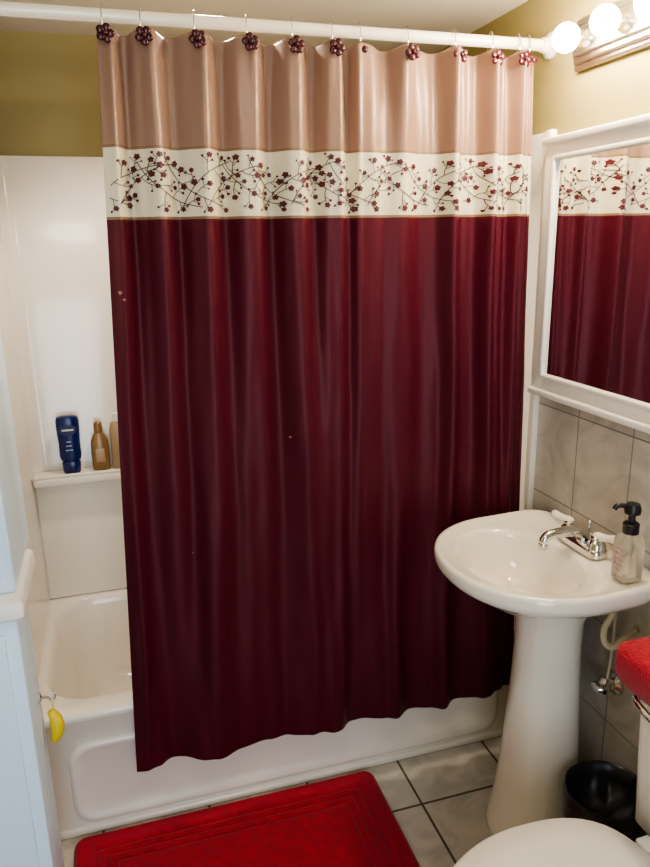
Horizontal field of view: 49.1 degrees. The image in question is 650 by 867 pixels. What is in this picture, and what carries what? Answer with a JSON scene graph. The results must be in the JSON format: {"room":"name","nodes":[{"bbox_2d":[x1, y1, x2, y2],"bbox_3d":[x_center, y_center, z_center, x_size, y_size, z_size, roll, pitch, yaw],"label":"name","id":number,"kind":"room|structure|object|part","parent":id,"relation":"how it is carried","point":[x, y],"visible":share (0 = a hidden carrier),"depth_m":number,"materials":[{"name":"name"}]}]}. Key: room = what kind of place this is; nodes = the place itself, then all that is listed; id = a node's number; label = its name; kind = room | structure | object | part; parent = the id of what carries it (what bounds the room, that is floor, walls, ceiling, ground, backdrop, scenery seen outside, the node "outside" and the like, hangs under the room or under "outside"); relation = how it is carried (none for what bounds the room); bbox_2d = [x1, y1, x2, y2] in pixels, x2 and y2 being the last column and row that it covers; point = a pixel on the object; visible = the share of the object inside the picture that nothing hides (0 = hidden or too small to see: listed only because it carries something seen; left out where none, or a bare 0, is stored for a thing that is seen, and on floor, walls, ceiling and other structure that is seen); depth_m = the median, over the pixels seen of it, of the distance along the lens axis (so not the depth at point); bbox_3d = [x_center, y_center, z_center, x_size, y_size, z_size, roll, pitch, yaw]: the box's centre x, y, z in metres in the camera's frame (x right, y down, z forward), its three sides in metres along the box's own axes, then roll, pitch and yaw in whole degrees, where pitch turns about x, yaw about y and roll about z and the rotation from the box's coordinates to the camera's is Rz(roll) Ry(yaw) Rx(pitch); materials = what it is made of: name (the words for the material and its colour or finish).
{"room":"bathroom","nodes":[
{"label":"bathroom","id":0,"kind":"room"},
{"bbox_2d":[0,30,102,156],"bbox_3d":[-0.542,-0.166,2.474,1.890,2.150,0.100,-6,16,-16],"label":"wall","id":1,"kind":"structure","parent":0,"point":[50,93],"depth_m":2.11,"materials":[{"name":"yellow paint"}]},
{"bbox_2d":[0,0,528,53],"bbox_3d":[-0.033,-0.850,0.674,1.990,0.100,3.385,-6,16,-16],"label":"ceiling","id":2,"kind":"structure","parent":0,"point":[464,16],"depth_m":1.94,"materials":[{"name":"beige paint"}]},
{"bbox_2d":[61,736,501,866],"bbox_3d":[0.005,1.320,1.267,1.990,0.100,3.385,-6,16,-16],"label":"floor","id":3,"kind":"structure","parent":0,"point":[438,800],"depth_m":2.04,"materials":[{"name":"tile"}]},
{"bbox_2d":[0,331,64,866],"bbox_3d":[-0.822,0.325,1.395,0.460,1.780,0.322,-6,16,-16],"label":"wall","id":4,"kind":"structure","parent":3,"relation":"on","point":[29,825],"depth_m":1.40,"materials":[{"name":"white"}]},
{"bbox_3d":[-0.774,0.773,1.363,0.394,0.790,0.013,-6,16,-16],"label":"door","id":5,"kind":"part","parent":4,"relation":"part of","materials":[{"name":"blue"}]},
{"bbox_2d":[38,692,55,703],"bbox_3d":[-0.586,0.556,1.500,0.034,0.027,0.024,-6,16,-16],"label":"wall hook","id":6,"kind":"object","parent":4,"relation":"attached to","point":[40,697],"visible":1,"depth_m":1.50,"materials":[{"name":"silver metal"}]},
{"bbox_3d":[-0.599,0.556,1.496,0.006,0.024,0.024,-6,16,-16],"label":"hook plate","id":7,"kind":"part","parent":6,"relation":"part of","materials":[{"name":"silver metal"}]},
{"bbox_3d":[-0.584,0.560,1.505,0.030,0.018,0.007,-8,17,-24],"label":"hook arm","id":8,"kind":"part","parent":6,"relation":"part of","materials":[{"name":"silver metal"}]},
{"bbox_2d":[47,698,64,742],"bbox_3d":[-0.575,0.613,1.523,0.030,0.108,0.029,5,17,22],"label":"banana","id":9,"kind":"object","parent":6,"relation":"hanging from","point":[57,725],"visible":1,"depth_m":1.51,"materials":[{"name":"yellow plastic"}]},
{"bbox_2d":[73,771,419,866],"bbox_3d":[-0.185,1.124,1.773,0.853,0.017,0.568,-6,16,-16],"label":"bath mat","id":10,"kind":"object","parent":3,"relation":"on","point":[348,820],"visible":1,"depth_m":1.91,"materials":[{"name":"red fabric"}]},
{"bbox_2d":[38,588,508,839],"bbox_3d":[-0.184,0.768,2.390,1.421,0.380,0.723,-6,16,-16],"label":"bathtub","id":11,"kind":"object","parent":3,"relation":"on","point":[98,786],"visible":0.25,"depth_m":2.07,"materials":[{"name":"white ceramic"}]},
{"bbox_3d":[-0.062,0.885,2.075,1.286,0.255,0.009,-6,16,-16],"label":"apron panel","id":12,"kind":"part","parent":11,"relation":"part of","materials":[{"name":"white ceramic"}]},
{"bbox_2d":[0,129,557,673],"bbox_3d":[-0.190,0.081,2.182,1.423,1.815,0.766,-6,16,-16],"label":"tub surround","id":13,"kind":"object","parent":3,"relation":"on","point":[56,328],"visible":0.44,"depth_m":2.25,"materials":[{"name":"beige plastic"}]},
{"bbox_2d":[55,415,81,473],"bbox_3d":[-0.831,0.035,2.313,0.072,0.192,0.048,-6,16,-16],"label":"shampoo bottle","id":14,"kind":"object","parent":13,"relation":"on","point":[67,426],"visible":1,"depth_m":2.29,"materials":[{"name":"blue plastic"}]},
{"bbox_2d":[33,465,120,488],"bbox_3d":[-0.284,0.090,2.507,1.389,0.035,0.084,-6,16,-16],"label":"soap shelf","id":15,"kind":"object","parent":13,"relation":"attached to","point":[48,476],"depth_m":2.33,"materials":[{"name":"beige plastic"}]},
{"bbox_3d":[-0.287,0.295,2.588,1.391,0.429,0.034,-6,16,-16],"label":"panel","id":16,"kind":"part","parent":13,"relation":"part of","materials":[{"name":"beige plastic"}]},
{"bbox_2d":[91,421,110,470],"bbox_3d":[-0.743,0.039,2.345,0.058,0.163,0.041,-6,16,-16],"label":"shampoo bottle","id":17,"kind":"object","parent":13,"relation":"on","point":[100,452],"visible":1,"depth_m":2.33,"materials":[{"name":"brown"}]},
{"bbox_2d":[109,411,119,467],"bbox_3d":[-0.685,0.021,2.363,0.056,0.188,0.040,-6,16,-16],"label":"bottle","id":18,"kind":"object","parent":13,"relation":"on","point":[113,429],"visible":0.54,"depth_m":2.34,"materials":[{"name":"beige plastic"}]},
{"bbox_2d":[434,510,649,834],"bbox_3d":[0.490,0.652,1.807,0.428,0.888,0.494,-6,16,-16],"label":"pedestal sink","id":19,"kind":"object","parent":3,"relation":"on","point":[543,569],"visible":0.95,"depth_m":1.76,"materials":[{"name":"beige ceramic"}]},
{"bbox_2d":[434,510,649,622],"bbox_3d":[0.484,0.361,1.728,0.422,0.172,0.490,-6,16,-16],"label":"basin","id":20,"kind":"object","parent":19,"relation":"in","point":[499,560],"depth_m":1.73,"materials":[{"name":"beige ceramic"}]},
{"bbox_3d":[0.601,0.213,1.798,0.024,0.027,0.064,-12,19,-36],"label":"handle lever","id":21,"kind":"part","parent":19,"relation":"part of","materials":[{"name":"beige ceramic"}]},
{"bbox_3d":[0.582,0.245,1.722,0.143,0.043,0.036,-6,16,-16],"label":"spout","id":22,"kind":"part","parent":19,"relation":"part of","materials":[{"name":"silver metal"}]},
{"bbox_2d":[558,537,607,559],"bbox_3d":[0.630,0.265,1.743,0.052,0.024,0.156,-6,16,-16],"label":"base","id":23,"kind":"object","parent":19,"relation":"on","point":[579,548],"depth_m":1.71,"materials":[{"name":"silver metal"}]},
{"bbox_3d":[0.669,0.622,1.748,0.018,0.024,0.040,-6,16,-16],"label":"valve handle","id":24,"kind":"part","parent":19,"relation":"part of","materials":[{"name":"silver metal"}]},
{"bbox_3d":[0.660,0.247,1.670,0.024,0.027,0.064,-15,21,-42],"label":"handle lever","id":25,"kind":"part","parent":19,"relation":"part of","materials":[{"name":"beige ceramic"}]},
{"bbox_2d":[611,501,644,582],"bbox_3d":[0.659,0.235,1.551,0.066,0.179,0.052,-6,16,-16],"label":"soap dispenser","id":26,"kind":"object","parent":19,"relation":"on","point":[629,545],"visible":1,"depth_m":1.54,"materials":[{"name":"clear plastic"}]},
{"bbox_2d":[611,531,644,582],"bbox_3d":[0.666,0.265,1.561,0.052,0.114,0.052,-6,16,-16],"label":"soap bottle","id":27,"kind":"object","parent":26,"relation":"attached to","point":[628,546],"depth_m":1.54,"materials":[{"name":"clear plastic"}]},
{"bbox_2d":[454,695,649,866],"bbox_3d":[0.527,0.854,1.283,0.678,0.772,0.396,-6,16,-16],"label":"toilet","id":28,"kind":"object","parent":3,"relation":"on","point":[557,842],"visible":0.85,"depth_m":1.37,"materials":[{"name":"beige ceramic"}]},
{"bbox_3d":[0.419,0.838,1.244,0.453,0.022,0.382,-6,16,-16],"label":"lid","id":29,"kind":"part","parent":28,"relation":"part of","materials":[{"name":"white paint"}]},
{"bbox_2d":[614,636,649,706],"bbox_3d":[0.738,0.491,1.253,0.225,0.079,0.432,-6,16,-16],"label":"lid cover","id":30,"kind":"object","parent":28,"relation":"on","point":[632,663],"visible":1,"depth_m":1.37,"materials":[{"name":"red fabric"}]},
{"bbox_3d":[0.608,0.529,1.344,0.020,0.026,0.080,-4,16,-12],"label":"flush lever","id":31,"kind":"part","parent":28,"relation":"part of","materials":[{"name":"silver metal"}]},
{"bbox_3d":[0.759,0.664,1.306,0.181,0.370,0.370,-6,16,-16],"label":"tank","id":32,"kind":"part","parent":28,"relation":"part of","materials":[{"name":"beige ceramic"}]},
{"bbox_2d":[562,760,646,842],"bbox_3d":[0.662,0.977,1.701,0.197,0.310,0.197,-6,16,-16],"label":"waste bin","id":33,"kind":"object","parent":3,"relation":"on","point":[599,791],"visible":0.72,"depth_m":1.71,"materials":[{"name":"black plastic"}]},
{"bbox_2d":[437,0,649,135],"bbox_3d":[0.890,0.147,1.233,0.100,2.150,3.385,-6,16,-16],"label":"wall","id":34,"kind":"structure","parent":0,"point":[565,100],"depth_m":1.73,"materials":[{"name":"beige paint"}]},
{"bbox_2d":[0,1,556,58],"bbox_3d":[-0.112,-0.906,1.584,1.423,0.060,0.060,-6,16,-16],"label":"shower curtain rod","id":35,"kind":"object","parent":34,"relation":"attached to","point":[544,45],"depth_m":1.57,"materials":[{"name":"white metal"}]},
{"bbox_2d":[96,3,537,771],"bbox_3d":[0.024,-0.023,1.831,1.140,1.790,0.086,-6,16,-16],"label":"shower curtain","id":36,"kind":"object","parent":35,"relation":"hanging from","point":[318,255],"visible":0.96,"depth_m":1.78,"materials":[{"name":"red fabric"}]},
{"bbox_2d":[527,113,649,433],"bbox_3d":[0.689,-0.328,1.495,0.049,0.647,0.812,-6,16,-16],"label":"mirror","id":37,"kind":"object","parent":34,"relation":"attached to","point":[592,344],"visible":1,"depth_m":1.64,"materials":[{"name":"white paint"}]},
{"bbox_3d":[0.694,-0.024,1.577,0.049,0.018,0.812,-6,16,-16],"label":"cornice","id":38,"kind":"part","parent":37,"relation":"part of","materials":[{"name":"white paint"}]},
{"bbox_3d":[0.687,-0.046,1.569,0.014,0.052,0.712,-6,16,-16],"label":"rail","id":39,"kind":"part","parent":37,"relation":"part of","materials":[{"name":"white paint"}]},
{"bbox_3d":[0.684,-0.631,1.412,0.049,0.018,0.812,-6,16,-16],"label":"cornice","id":40,"kind":"part","parent":37,"relation":"part of","materials":[{"name":"white paint"}]},
{"bbox_3d":[0.677,-0.610,1.415,0.014,0.048,0.712,-6,16,-16],"label":"rail","id":41,"kind":"part","parent":37,"relation":"part of","materials":[{"name":"white paint"}]},
{"bbox_2d":[532,396,649,836],"bbox_3d":[0.956,0.721,1.006,0.007,1.159,2.402,-6,16,-16],"label":"wall tile","id":42,"kind":"structure","parent":34,"relation":"attached to","point":[586,464],"depth_m":1.79,"materials":[{"name":"beige tile"}]},
{"bbox_2d":[552,0,649,71],"bbox_3d":[0.630,-0.837,1.399,0.121,0.110,0.570,-6,16,-16],"label":"vanity light bar","id":43,"kind":"object","parent":34,"relation":"attached to","point":[621,28],"visible":1,"depth_m":1.51,"materials":[{"name":"white glass"}]},
{"bbox_3d":[0.538,-0.883,1.587,0.060,0.060,0.060,-6,16,-16],"label":"bulb","id":44,"kind":"part","parent":43,"relation":"part of","materials":[{"name":"white glass"}]},
{"bbox_2d":[576,28,591,49],"bbox_3d":[0.576,-0.887,1.598,0.030,0.044,0.044,-6,16,-16],"label":"socket","id":45,"kind":"object","parent":43,"relation":"attached to","point":[584,37],"depth_m":1.58,"materials":[{"name":"silver metal"}]},
{"bbox_3d":[0.577,-0.851,1.465,0.060,0.060,0.060,-6,16,-16],"label":"bulb","id":46,"kind":"part","parent":43,"relation":"part of","materials":[{"name":"white glass"}]},
{"bbox_2d":[616,10,633,33],"bbox_3d":[0.614,-0.855,1.476,0.030,0.044,0.044,-6,16,-16],"label":"socket","id":47,"kind":"object","parent":43,"relation":"attached to","point":[625,22],"depth_m":1.46,"materials":[{"name":"silver metal"}]},
{"bbox_3d":[0.616,-0.818,1.343,0.060,0.060,0.060,-6,16,-16],"label":"bulb","id":48,"kind":"part","parent":43,"relation":"part of","materials":[{"name":"white glass"}]}
]}

